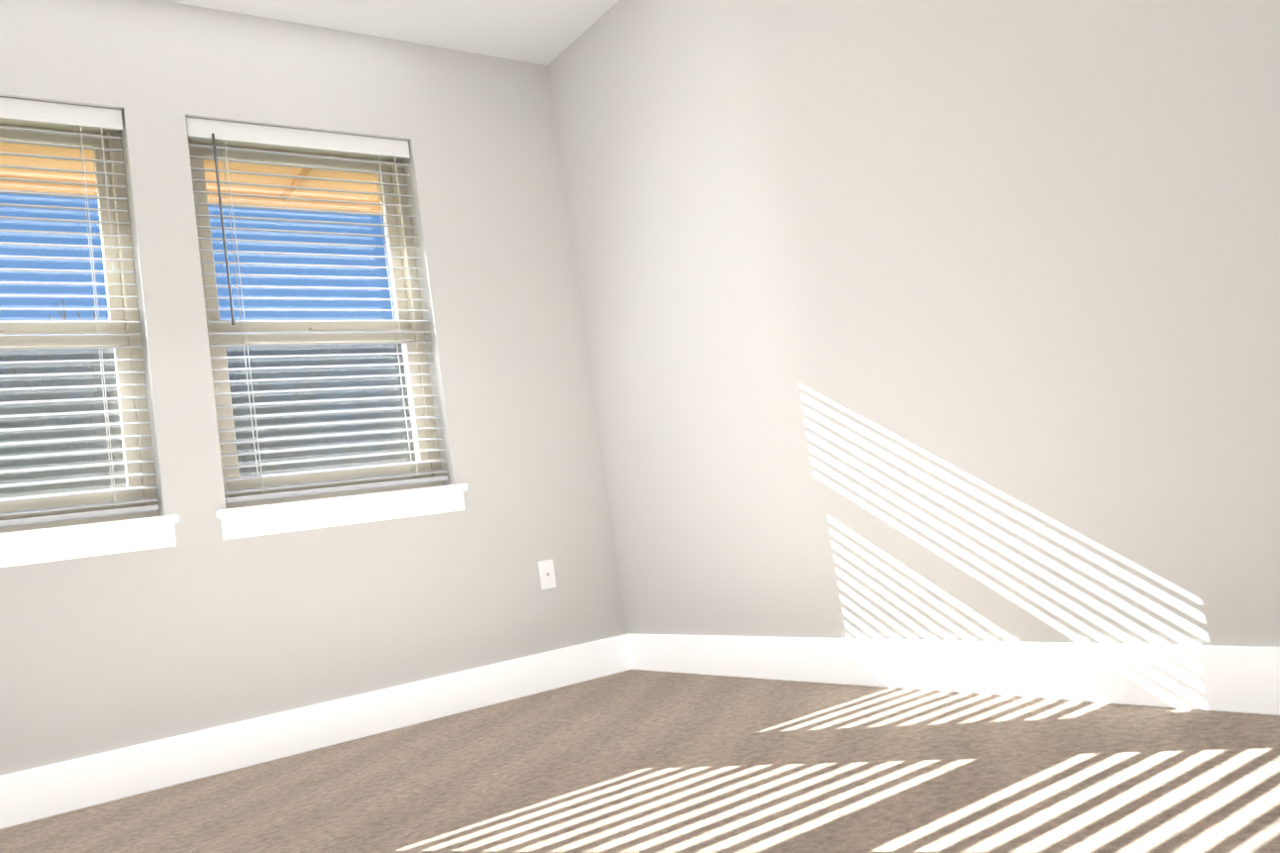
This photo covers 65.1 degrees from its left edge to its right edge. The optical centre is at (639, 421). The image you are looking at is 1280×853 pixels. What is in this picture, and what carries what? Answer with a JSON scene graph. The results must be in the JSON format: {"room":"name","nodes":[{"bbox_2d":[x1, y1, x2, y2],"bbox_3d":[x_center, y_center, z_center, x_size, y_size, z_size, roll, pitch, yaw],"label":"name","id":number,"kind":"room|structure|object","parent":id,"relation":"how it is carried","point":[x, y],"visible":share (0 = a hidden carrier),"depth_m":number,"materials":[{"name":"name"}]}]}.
{"room":"empty bedroom","nodes":[
{"label":"empty bedroom","id":0,"kind":"room"},
{"bbox_2d":[0,0,627,775],"bbox_3d":[-1.618,-0.160,3.514,3.300,2.700,0.200,-4,-7,-36],"label":"wall","id":1,"kind":"structure","parent":0,"point":[202,624],"depth_m":3.69,"materials":[{"name":"white paint"}]},
{"bbox_2d":[0,120,179,567],"bbox_3d":[-2.063,-0.296,3.204,0.925,1.523,0.244,-4,-7,-36],"label":"window","id":2,"kind":"structure","parent":1,"relation":"in","point":[30,544],"depth_m":3.37,"materials":[{"name":"beige plastic"}]},
{"bbox_2d":[0,97,159,527],"bbox_3d":[-2.051,-0.364,3.180,0.843,1.392,0.084,-4,-7,-36],"label":"window blind","id":3,"kind":"object","parent":2,"relation":"attached to","point":[52,114],"visible":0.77,"depth_m":3.31,"materials":[{"name":"grey plastic"}]},
{"bbox_2d":[0,142,382,213],"bbox_3d":[-1.955,-1.097,3.881,5.300,0.330,0.520,-4,-7,-36],"label":"roof eave","id":4,"kind":"object","parent":1,"relation":"attached to","point":[17,173],"depth_m":4.12,"materials":[{"name":"brown wood"}]},
{"bbox_2d":[0,634,630,829],"bbox_3d":[-1.374,1.079,3.307,3.240,0.150,0.019,-4,-7,-36],"label":"baseboard","id":5,"kind":"structure","parent":1,"relation":"attached to","point":[31,795],"depth_m":3.42,"materials":[{"name":"white wood"}]},
{"bbox_2d":[188,138,467,539],"bbox_3d":[-1.213,-0.361,3.817,0.925,1.523,0.244,-4,-7,-36],"label":"window","id":6,"kind":"structure","parent":1,"relation":"in","point":[245,519],"depth_m":3.84,"materials":[{"name":"beige plastic"}]},
{"bbox_2d":[186,116,448,503],"bbox_3d":[-1.201,-0.429,3.794,0.843,1.392,0.084,-4,-7,-36],"label":"window blind","id":7,"kind":"object","parent":6,"relation":"attached to","point":[214,131],"visible":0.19,"depth_m":3.77,"materials":[{"name":"grey plastic"}]},
{"bbox_2d":[537,559,556,589],"bbox_3d":[-0.377,0.624,4.102,0.070,0.115,0.017,-4,-7,-36],"label":"outlet plate","id":8,"kind":"object","parent":1,"relation":"attached to","point":[547,575],"visible":1,"depth_m":4.10,"materials":[{"name":"white plastic"}]},
{"bbox_2d":[164,0,619,65],"bbox_3d":[-0.664,-1.872,2.013,3.700,0.120,4.250,-4,-7,-36],"label":"ceiling","id":9,"kind":"structure","parent":0,"point":[544,32],"depth_m":4.02,"materials":[{"name":"white paint"}]},
{"bbox_2d":[0,669,1279,852],"bbox_3d":[-0.263,0.897,1.751,3.700,0.100,4.250,-4,-7,-36],"label":"floor","id":10,"kind":"structure","parent":0,"point":[635,761],"depth_m":2.37,"materials":[{"name":"carpet"}]},
{"bbox_2d":[546,0,1279,646],"bbox_3d":[0.953,-0.590,2.905,0.200,2.700,4.250,-4,-7,-36],"label":"wall","id":11,"kind":"structure","parent":0,"point":[929,319],"depth_m":2.90,"materials":[{"name":"white paint"}]},
{"bbox_2d":[626,634,1279,715],"bbox_3d":[1.047,0.673,2.722,0.015,0.150,3.850,-4,-7,-36],"label":"baseboard","id":12,"kind":"structure","parent":11,"relation":"attached to","point":[1228,678],"depth_m":2.77,"materials":[{"name":"white wood"}]},
{"label":"outside","id":13,"kind":"structure","parent":0,"visible":0},
{"bbox_3d":[-27.350,12.948,54.786,140.000,0.200,115.940,-4,-7,-36],"label":"lawn","id":14,"kind":"structure","parent":13,"visible":0},
{"bbox_2d":[49,300,95,319],"bbox_3d":[-6.322,1.939,9.703,4.232,7.079,5.782,-4,-7,-36],"label":"trees","id":15,"kind":"object","parent":14,"relation":"on","point":[63,317],"depth_m":9.66,"materials":[{"name":"grey plant"}]}
]}

